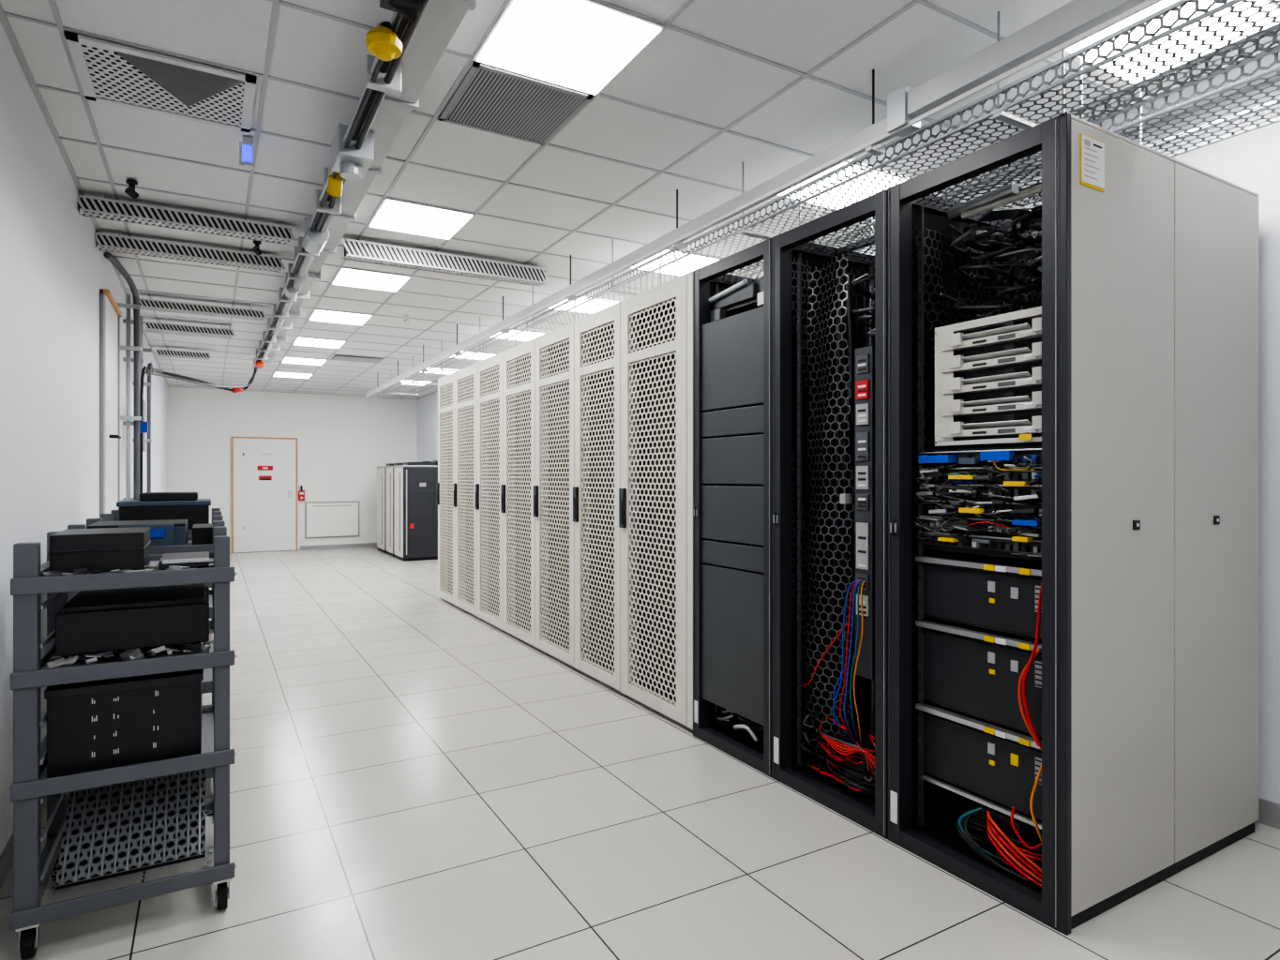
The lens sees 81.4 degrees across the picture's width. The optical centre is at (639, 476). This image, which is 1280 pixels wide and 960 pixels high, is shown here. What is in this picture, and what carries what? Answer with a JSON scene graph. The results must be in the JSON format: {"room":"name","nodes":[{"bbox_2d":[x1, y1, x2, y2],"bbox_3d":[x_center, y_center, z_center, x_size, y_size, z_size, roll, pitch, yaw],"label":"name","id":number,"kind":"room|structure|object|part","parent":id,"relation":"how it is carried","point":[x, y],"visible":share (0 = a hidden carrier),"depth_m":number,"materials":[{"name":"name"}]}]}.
{"room":"server room","nodes":[
{"label":"server room","id":0,"kind":"room"},
{"bbox_2d":[0,21,167,856],"bbox_3d":[-3.517,-0.085,4.810,0.100,2.770,16.850,0,0,-30],"label":"wall","id":1,"kind":"structure","parent":0,"point":[53,273],"depth_m":2.98,"materials":[{"name":"white paint"}]},
{"bbox_2d":[0,796,46,888],"bbox_3d":[-3.468,1.260,4.838,0.012,0.080,16.850,0,0,-30],"label":"baseboard","id":2,"kind":"structure","parent":1,"relation":"attached to","point":[7,856],"depth_m":2.42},
{"bbox_2d":[100,288,121,513],"bbox_3d":[-3.459,0.075,4.901,0.087,2.450,0.750,0,0,-30],"label":"door","id":3,"kind":"structure","parent":1,"relation":"attached to","point":[111,314],"depth_m":4.79,"materials":[{"name":"white"}]},
{"bbox_2d":[104,252,163,501],"bbox_3d":[-4.027,-0.080,5.986,0.196,2.700,2.806,0,0,-30],"label":"conduit","id":4,"kind":"object","parent":1,"relation":"attached to","point":[142,440],"visible":0.7,"depth_m":5.34,"materials":[{"name":"painted metal"},{"name":"steel"}]},
{"bbox_2d":[167,386,417,553],"bbox_3d":[-5.993,-0.085,13.170,4.000,2.770,0.100,0,0,-30],"label":"wall","id":5,"kind":"structure","parent":0,"point":[342,441],"depth_m":13.14,"materials":[{"name":"white paint"}]},
{"bbox_2d":[231,436,297,553],"bbox_3d":[-6.453,0.315,12.802,1.015,1.970,0.075,0,0,-30],"label":"door","id":6,"kind":"structure","parent":5,"relation":"in","point":[263,469],"depth_m":12.80,"materials":[{"name":"metal"}]},
{"bbox_2d":[298,485,304,500],"bbox_3d":[-5.955,0.300,13.084,0.100,0.260,0.085,0,0,-30],"label":"fire alarm box","id":7,"kind":"object","parent":5,"relation":"attached to","point":[301,493],"visible":1,"depth_m":13.06,"materials":[{"name":"red plastic"}]},
{"bbox_2d":[304,501,359,538],"bbox_3d":[-5.519,0.777,13.360,0.910,0.645,0.045,0,0,-30],"label":"access panel","id":8,"kind":"object","parent":5,"relation":"attached to","point":[323,519],"visible":1,"depth_m":13.33,"materials":[{"name":"white metal"}]},
{"bbox_2d":[299,542,376,550],"bbox_3d":[-5.966,1.265,13.121,3.974,0.070,0.012,0,0,-30],"label":"baseboard","id":9,"kind":"structure","parent":5,"relation":"attached to","point":[364,545],"depth_m":13.41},
{"bbox_2d":[0,546,1279,959],"bbox_3d":[-1.743,1.350,5.838,4.200,0.100,17.050,0,0,-30],"label":"floor","id":10,"kind":"structure","parent":0,"point":[413,777],"depth_m":2.64,"materials":[{"name":"tile"}]},
{"bbox_2d":[10,526,237,959],"bbox_3d":[-1.566,0.732,2.322,0.527,1.134,0.532,0,0,-30],"label":"equipment cart","id":11,"kind":"object","parent":10,"relation":"on","point":[126,751],"visible":1,"depth_m":2.15,"materials":[{"name":"painted metal"},{"name":"black plastic"},{"name":"steel"}]},
{"bbox_2d":[41,809,213,905],"bbox_3d":[-1.563,1.175,2.313,0.415,0.001,0.490,0,0,-30],"label":"shelf","id":12,"kind":"object","parent":11,"relation":"attached to","point":[188,862],"depth_m":2.17,"materials":[{"name":"grey metal"}]},
{"bbox_2d":[54,768,205,889],"bbox_3d":[-1.554,1.021,2.302,0.360,0.261,0.350,0,0,-30],"label":"tray","id":13,"kind":"object","parent":11,"relation":"on","point":[116,830],"depth_m":2.25,"materials":[{"name":"metal"}]},
{"bbox_2d":[67,515,225,780],"bbox_3d":[-2.007,0.740,3.083,0.527,1.120,0.532,0,0,-30],"label":"equipment cart","id":14,"kind":"object","parent":10,"relation":"on","point":[166,535],"visible":0.06,"depth_m":2.95,"materials":[{"name":"painted metal"},{"name":"black plastic"},{"name":"blue grey plastic"}]},
{"bbox_2d":[99,492,221,706],"bbox_3d":[-2.474,0.692,3.888,0.527,1.214,0.532,0,0,-30],"label":"equipment cart","id":15,"kind":"object","parent":10,"relation":"on","point":[150,505],"visible":0.04,"depth_m":3.74,"materials":[{"name":"painted metal"},{"name":"black plastic"},{"name":"blue grey plastic"}]},
{"bbox_2d":[202,692,211,705],"bbox_3d":[-2.471,1.175,3.879,0.415,0.001,0.490,0,0,-30],"label":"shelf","id":16,"kind":"object","parent":15,"relation":"attached to","point":[209,693],"depth_m":3.92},
{"bbox_2d":[376,463,393,553],"bbox_3d":[-4.138,0.525,12.970,0.760,1.550,0.717,0,0,-30],"label":"cabinet","id":17,"kind":"object","parent":10,"relation":"on","point":[381,471],"visible":0.21,"depth_m":12.70,"materials":[{"name":"white metal"}]},
{"bbox_2d":[385,461,431,557],"bbox_3d":[-3.787,0.525,12.365,0.760,1.550,0.617,0,0,-30],"label":"cabinet","id":18,"kind":"object","parent":10,"relation":"on","point":[389,469],"visible":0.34,"depth_m":12.16,"materials":[{"name":"white metal"}]},
{"bbox_2d":[393,460,437,561],"bbox_3d":[-3.448,0.525,11.781,0.760,1.550,0.667,0,0,-30],"label":"cabinet","id":19,"kind":"object","parent":10,"relation":"on","point":[415,508],"visible":0.76,"depth_m":11.47,"materials":[{"name":"black metal"}]},
{"bbox_2d":[436,372,459,607],"bbox_3d":[-1.467,0.135,7.900,1.246,2.330,0.634,0,0,-30],"label":"tall cabinet","id":20,"kind":"object","parent":10,"relation":"on","point":[446,384],"visible":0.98,"depth_m":7.71,"materials":[{"name":"white metal"}]},
{"bbox_3d":[-2.130,0.185,7.828,0.027,0.230,0.053,0,0,-30],"label":"handle","id":21,"kind":"part","parent":20,"relation":"part of","materials":[{"name":"black plastic"}]},
{"bbox_3d":[-1.968,0.133,7.603,0.003,2.135,0.474,0,0,-30],"label":"door","id":22,"kind":"part","parent":20,"relation":"part of","materials":[{"name":"white metal"}]},
{"bbox_2d":[453,362,480,618],"bbox_3d":[-1.136,0.135,7.329,1.246,2.330,0.674,0,0,-30],"label":"tall cabinet","id":23,"kind":"object","parent":10,"relation":"on","point":[466,378],"visible":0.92,"depth_m":7.12,"materials":[{"name":"white metal"}]},
{"bbox_3d":[-1.809,0.185,7.274,0.027,0.230,0.053,0,0,-30],"label":"handle","id":24,"kind":"part","parent":23,"relation":"part of","materials":[{"name":"black plastic"}]},
{"bbox_3d":[-1.637,0.133,7.032,0.003,2.135,0.514,0,0,-30],"label":"door","id":25,"kind":"part","parent":23,"relation":"part of","materials":[{"name":"white metal"}]},
{"bbox_2d":[474,351,507,632],"bbox_3d":[-0.792,0.135,6.736,1.246,2.330,0.684,0,0,-30],"label":"tall cabinet","id":26,"kind":"object","parent":10,"relation":"on","point":[489,370],"visible":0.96,"depth_m":6.54,"materials":[{"name":"white metal"}]},
{"bbox_3d":[-1.468,0.185,6.686,0.027,0.230,0.053,0,0,-30],"label":"handle","id":27,"kind":"part","parent":26,"relation":"part of","materials":[{"name":"black plastic"}]},
{"bbox_3d":[-1.294,0.133,6.440,0.003,2.135,0.524,0,0,-30],"label":"door","id":28,"kind":"part","parent":26,"relation":"part of","materials":[{"name":"white metal"}]},
{"bbox_2d":[500,338,540,649],"bbox_3d":[-0.444,0.135,6.135,1.246,2.330,0.694,0,0,-30],"label":"tall cabinet","id":29,"kind":"object","parent":10,"relation":"on","point":[519,362],"visible":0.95,"depth_m":5.94,"materials":[{"name":"white metal"}]},
{"bbox_3d":[-1.121,0.185,6.089,0.027,0.230,0.053,0,0,-30],"label":"handle","id":30,"kind":"part","parent":29,"relation":"part of","materials":[{"name":"black plastic"}]},
{"bbox_3d":[-0.945,0.133,5.838,0.003,2.135,0.534,0,0,-30],"label":"door","id":31,"kind":"part","parent":29,"relation":"part of","materials":[{"name":"white metal"}]},
{"bbox_2d":[533,321,579,670],"bbox_3d":[-0.095,0.135,5.534,1.246,2.330,0.684,0,0,-30],"label":"tall cabinet","id":32,"kind":"object","parent":10,"relation":"on","point":[554,349],"visible":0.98,"depth_m":5.32,"materials":[{"name":"white metal"}]},
{"bbox_3d":[-0.770,0.185,5.484,0.027,0.230,0.053,0,0,-30],"label":"handle","id":33,"kind":"part","parent":32,"relation":"part of","materials":[{"name":"black plastic"}]},
{"bbox_3d":[-0.596,0.133,5.237,0.003,2.135,0.524,0,0,-30],"label":"door","id":34,"kind":"part","parent":32,"relation":"part of","materials":[{"name":"white metal"}]},
{"bbox_2d":[572,301,625,694],"bbox_3d":[0.239,0.135,4.958,1.246,2.330,0.634,0,0,-30],"label":"tall cabinet","id":35,"kind":"object","parent":10,"relation":"on","point":[597,335],"visible":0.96,"depth_m":4.74,"materials":[{"name":"white metal"}]},
{"bbox_3d":[-0.424,0.185,4.887,0.027,0.230,0.053,0,0,-30],"label":"handle","id":36,"kind":"part","parent":35,"relation":"part of","materials":[{"name":"black plastic"}]},
{"bbox_3d":[-0.263,0.133,4.662,0.003,2.135,0.474,0,0,-30],"label":"door","id":37,"kind":"part","parent":35,"relation":"part of","materials":[{"name":"white metal"}]},
{"bbox_2d":[618,271,737,730],"bbox_3d":[0.590,0.135,4.353,1.246,2.330,0.754,0,0,-30],"label":"tall cabinet","id":38,"kind":"object","parent":10,"relation":"on","point":[655,492],"visible":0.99,"depth_m":4.11,"materials":[{"name":"white metal"}]},
{"bbox_3d":[-0.103,0.185,4.333,0.027,0.230,0.053,0,0,-30],"label":"handle","id":39,"kind":"part","parent":38,"relation":"part of","materials":[{"name":"black plastic"}]},
{"bbox_3d":[0.068,0.133,4.091,0.003,2.135,0.514,0,0,-30],"label":"door","id":40,"kind":"part","parent":38,"relation":"part of","materials":[{"name":"white metal"}]},
{"bbox_3d":[0.091,0.120,4.062,0.042,2.300,0.752,0,0,-30],"label":"door frame","id":41,"kind":"part","parent":38,"relation":"part of","materials":[{"name":"white metal"}]},
{"bbox_2d":[692,237,771,777],"bbox_3d":[0.938,0.135,3.767,1.231,2.330,0.597,0,0,-30],"label":"rack","id":42,"kind":"object","parent":10,"relation":"on","point":[732,314],"visible":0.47,"depth_m":3.48,"materials":[{"name":"metal"}]},
{"bbox_2d":[771,188,888,839],"bbox_3d":[1.247,0.135,3.233,1.231,2.330,0.624,0,0,-30],"label":"rack","id":43,"kind":"object","parent":10,"relation":"on","point":[830,304],"visible":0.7,"depth_m":3.17,"materials":[{"name":"metal"}]},
{"bbox_2d":[888,111,1258,935],"bbox_3d":[1.569,0.134,2.678,1.231,2.332,0.647,0,0,-30],"label":"rack","id":44,"kind":"object","parent":10,"relation":"on","point":[1073,378],"visible":1,"depth_m":2.41,"materials":[{"name":"metal"}]},
{"bbox_3d":[1.566,0.135,2.692,1.222,2.330,0.620,0,0,-30],"label":"frame","id":45,"kind":"part","parent":44,"relation":"part of","materials":[{"name":"metal"}]},
{"bbox_2d":[0,0,1279,398],"bbox_3d":[-1.743,-1.520,5.838,4.200,0.100,17.050,0,0,-30],"label":"ceiling","id":46,"kind":"structure","parent":0,"point":[678,73],"depth_m":3.28,"materials":[{"name":"tile"}]},
{"bbox_2d":[124,179,138,199],"bbox_3d":[-2.517,-1.420,3.684,0.057,0.086,0.057,0,0,-30],"label":"ceiling sensor","id":47,"kind":"object","parent":46,"relation":"attached to","point":[130,191],"depth_m":3.67,"materials":[{"name":"black plastic"}]},
{"bbox_2d":[64,30,255,133],"bbox_3d":[-1.768,-1.437,2.790,0.560,0.054,0.480,0,0,-30],"label":"ceiling vent","id":48,"kind":"object","parent":46,"relation":"in","point":[109,72],"visible":1,"depth_m":2.74,"materials":[{"name":"white metal"}]},
{"bbox_2d":[154,346,210,360],"bbox_3d":[-5.207,-1.411,8.484,0.547,0.113,0.102,0,0,-30],"label":"cable tray","id":49,"kind":"object","parent":46,"relation":"attached to","point":[168,353],"visible":1,"depth_m":8.45,"materials":[{"name":"metal"}]},
{"bbox_2d":[77,195,295,245],"bbox_3d":[-2.462,-1.414,4.088,1.031,0.108,0.102,0,0,-30],"label":"cable tray","id":50,"kind":"object","parent":46,"relation":"attached to","point":[104,208],"visible":1,"depth_m":4.04,"materials":[{"name":"metal"}]},
{"bbox_2d":[143,318,235,337],"bbox_3d":[-4.268,-1.411,7.063,0.747,0.113,0.102,0,0,-30],"label":"cable tray","id":51,"kind":"object","parent":46,"relation":"attached to","point":[158,326],"visible":0.99,"depth_m":7.03,"materials":[{"name":"metal"}]},
{"bbox_2d":[94,232,285,272],"bbox_3d":[-2.803,-1.414,4.676,1.031,0.108,0.102,0,0,-30],"label":"cable tray","id":52,"kind":"object","parent":46,"relation":"attached to","point":[106,242],"visible":1,"depth_m":4.63,"materials":[{"name":"metal"}]},
{"bbox_2d":[139,295,267,320],"bbox_3d":[-3.650,-1.411,6.207,0.957,0.113,0.102,0,0,-30],"label":"cable tray","id":53,"kind":"object","parent":46,"relation":"attached to","point":[151,304],"visible":0.88,"depth_m":6.17,"materials":[{"name":"metal"}]},
{"bbox_2d":[239,135,254,168],"bbox_3d":[-1.704,-1.402,3.220,0.057,0.124,0.048,0,0,-30],"label":"beacon light","id":54,"kind":"object","parent":46,"relation":"attached to","point":[247,143],"visible":1,"depth_m":3.21,"materials":[{"name":"blue plastic"}]},
{"bbox_2d":[252,240,262,255],"bbox_3d":[-2.383,-1.420,4.629,0.057,0.086,0.057,0,0,-30],"label":"ceiling sensor","id":55,"kind":"object","parent":46,"relation":"attached to","point":[256,248],"depth_m":4.62,"materials":[{"name":"black plastic"}]},
{"bbox_2d":[272,371,312,378],"bbox_3d":[-5.016,-1.460,10.732,0.485,0.011,0.500,0,0,-30],"label":"ceiling light panel","id":56,"kind":"object","parent":46,"relation":"in","point":[277,374],"depth_m":10.73,"materials":[{"name":"white plastic"}]},
{"bbox_2d":[281,356,327,365],"bbox_3d":[-4.264,-1.460,9.434,0.485,0.011,0.500,0,0,-30],"label":"ceiling light panel","id":57,"kind":"object","parent":46,"relation":"in","point":[292,360],"depth_m":9.41,"materials":[{"name":"white plastic"}]},
{"bbox_2d":[145,0,476,392],"bbox_3d":[-1.978,-1.218,3.545,1.196,0.500,12.718,0,0,-30],"label":"cable conduit","id":58,"kind":"object","parent":46,"relation":"hanging from","point":[407,49],"visible":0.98,"depth_m":2.87,"materials":[{"name":"metal"}]},
{"bbox_2d":[365,0,421,60],"bbox_3d":[-0.685,-1.282,2.059,0.104,0.155,0.289,0,0,-30],"label":"lamp","id":59,"kind":"object","parent":58,"relation":"attached to","point":[384,42],"depth_m":2.11,"materials":[{"name":"yellow plastic"}]},
{"bbox_2d":[292,336,346,348],"bbox_3d":[-3.511,-1.460,8.136,0.485,0.011,0.500,0,0,-30],"label":"ceiling light panel","id":60,"kind":"object","parent":46,"relation":"in","point":[299,340],"depth_m":8.09,"materials":[{"name":"white plastic"}]},
{"bbox_2d":[308,308,372,325],"bbox_3d":[-2.759,-1.460,6.838,0.485,0.011,0.500,0,0,-30],"label":"ceiling light panel","id":61,"kind":"object","parent":46,"relation":"in","point":[321,315],"depth_m":6.80,"materials":[{"name":"white plastic"}]},
{"bbox_2d":[331,355,382,363],"bbox_3d":[-3.535,-1.458,9.278,0.550,0.012,0.400,0,0,-30],"label":"ceiling vent","id":62,"kind":"object","parent":46,"relation":"in","point":[346,358],"visible":1,"depth_m":9.25,"materials":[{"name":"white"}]},
{"bbox_2d":[331,267,411,291],"bbox_3d":[-2.007,-1.460,5.541,0.485,0.011,0.500,0,0,-30],"label":"ceiling light panel","id":63,"kind":"object","parent":46,"relation":"in","point":[345,277],"depth_m":5.50,"materials":[{"name":"white plastic"}]},
{"bbox_2d":[403,314,409,324],"bbox_3d":[-2.119,-1.421,6.747,0.057,0.086,0.057,0,0,-30],"label":"ceiling sensor","id":64,"kind":"object","parent":46,"relation":"attached to","point":[406,316],"depth_m":6.73,"materials":[{"name":"white plastic"}]},
{"bbox_2d":[401,379,430,385],"bbox_3d":[-3.516,-1.460,11.589,0.500,0.011,0.480,0,0,-30],"label":"ceiling light panel","id":65,"kind":"object","parent":46,"relation":"in","point":[409,381],"depth_m":11.47,"materials":[{"name":"white plastic"}]},
{"bbox_2d":[367,197,475,240],"bbox_3d":[-1.255,-1.460,4.243,0.485,0.011,0.500,0,0,-30],"label":"ceiling light panel","id":66,"kind":"object","parent":46,"relation":"in","point":[392,214],"depth_m":4.20,"materials":[{"name":"white plastic"}]},
{"bbox_2d":[420,367,459,374],"bbox_3d":[-2.764,-1.460,10.292,0.500,0.011,0.480,0,0,-30],"label":"ceiling light panel","id":67,"kind":"object","parent":46,"relation":"in","point":[433,368],"depth_m":10.29,"materials":[{"name":"white plastic"}]},
{"bbox_2d":[340,238,550,286],"bbox_3d":[-1.238,-1.401,4.867,1.363,0.133,0.102,0,0,-30],"label":"cable tray","id":68,"kind":"object","parent":46,"relation":"attached to","point":[355,250],"visible":1,"depth_m":4.80,"materials":[{"name":"metal"}]},
{"bbox_2d":[451,350,494,360],"bbox_3d":[-2.012,-1.460,8.994,0.500,0.011,0.480,0,0,-30],"label":"ceiling light panel","id":69,"kind":"object","parent":46,"relation":"in","point":[468,353],"depth_m":8.97,"materials":[{"name":"white plastic"}]},
{"bbox_2d":[437,60,592,145],"bbox_3d":[-0.502,-1.459,2.945,0.465,0.010,0.480,0,0,-30],"label":"ceiling vent","id":70,"kind":"object","parent":46,"relation":"in","point":[489,98],"visible":1,"depth_m":2.92,"materials":[{"name":"grey metal"}]},
{"bbox_2d":[490,330,545,341],"bbox_3d":[-1.260,-1.460,7.696,0.500,0.011,0.480,0,0,-30],"label":"ceiling light panel","id":71,"kind":"object","parent":46,"relation":"in","point":[526,333],"depth_m":7.66,"materials":[{"name":"white plastic"}]},
{"bbox_2d":[472,0,665,95],"bbox_3d":[-0.252,-1.460,2.513,0.485,0.011,0.500,0,0,-30],"label":"ceiling light panel","id":72,"kind":"object","parent":46,"relation":"in","point":[579,45],"depth_m":2.49,"materials":[{"name":"white plastic"}]},
{"bbox_2d":[549,297,618,313],"bbox_3d":[-0.482,-1.460,6.355,0.500,0.011,0.480,0,0,-30],"label":"ceiling light panel","id":73,"kind":"object","parent":46,"relation":"in","point":[596,303],"depth_m":6.32,"materials":[{"name":"white plastic"}]},
{"bbox_2d":[0,0,1279,399],"bbox_3d":[-1.743,-1.466,5.838,4.000,0.008,16.850,0,0,-30],"label":"grid","id":74,"kind":"object","parent":46,"relation":"attached to","point":[58,24],"visible":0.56,"depth_m":3.31,"materials":[{"name":"grey metal"}]},
{"bbox_2d":[631,249,721,275],"bbox_3d":[0.245,-1.460,5.101,0.500,0.011,0.480,0,0,-30],"label":"ceiling light panel","id":75,"kind":"object","parent":46,"relation":"in","point":[682,266],"depth_m":5.07,"materials":[{"name":"white plastic"}]},
{"bbox_2d":[365,0,1161,397],"bbox_3d":[-1.089,-1.319,6.015,0.090,0.299,12.100,0,0,-30],"label":"rail","id":76,"kind":"object","parent":46,"relation":"attached to","point":[1076,21],"visible":1,"depth_m":2.52,"materials":[{"name":"metal"}]},
{"bbox_2d":[376,0,1279,400],"bbox_3d":[-0.812,-1.302,6.060,0.368,0.334,11.700,0,0,-30],"label":"basket tray","id":77,"kind":"object","parent":46,"relation":"hanging from","point":[999,114],"visible":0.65,"depth_m":2.37,"materials":[{"name":"grey metal"}]},
{"bbox_2d":[778,160,909,210],"bbox_3d":[1.022,-1.460,3.760,0.500,0.011,0.480,0,0,-30],"label":"ceiling light panel","id":78,"kind":"object","parent":46,"relation":"in","point":[841,174],"depth_m":3.73,"materials":[{"name":"white plastic"}]},
{"bbox_2d":[482,44,1279,360],"bbox_3d":[0.480,-1.302,4.786,0.408,0.334,8.200,0,0,-30],"label":"basket tray","id":79,"kind":"object","parent":46,"relation":"hanging from","point":[1250,112],"visible":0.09,"depth_m":2.46,"materials":[{"name":"grey metal"}]},
{"bbox_2d":[1064,0,1279,85],"bbox_3d":[1.775,-1.460,2.462,0.500,0.011,0.480,0,0,-30],"label":"ceiling light panel","id":80,"kind":"object","parent":46,"relation":"in","point":[1189,7],"depth_m":2.45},
{"bbox_2d":[417,80,1279,803],"bbox_3d":[0.031,-0.085,6.866,0.100,2.770,16.850,0,0,-30],"label":"wall","id":81,"kind":"structure","parent":0,"point":[1250,160],"depth_m":2.79,"materials":[{"name":"white paint"}]},
{"bbox_2d":[1255,798,1279,829],"bbox_3d":[-0.019,1.255,6.838,0.014,0.090,16.850,0,0,-30],"label":"baseboard","id":82,"kind":"structure","parent":81,"relation":"attached to","point":[1269,812],"depth_m":2.76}
]}

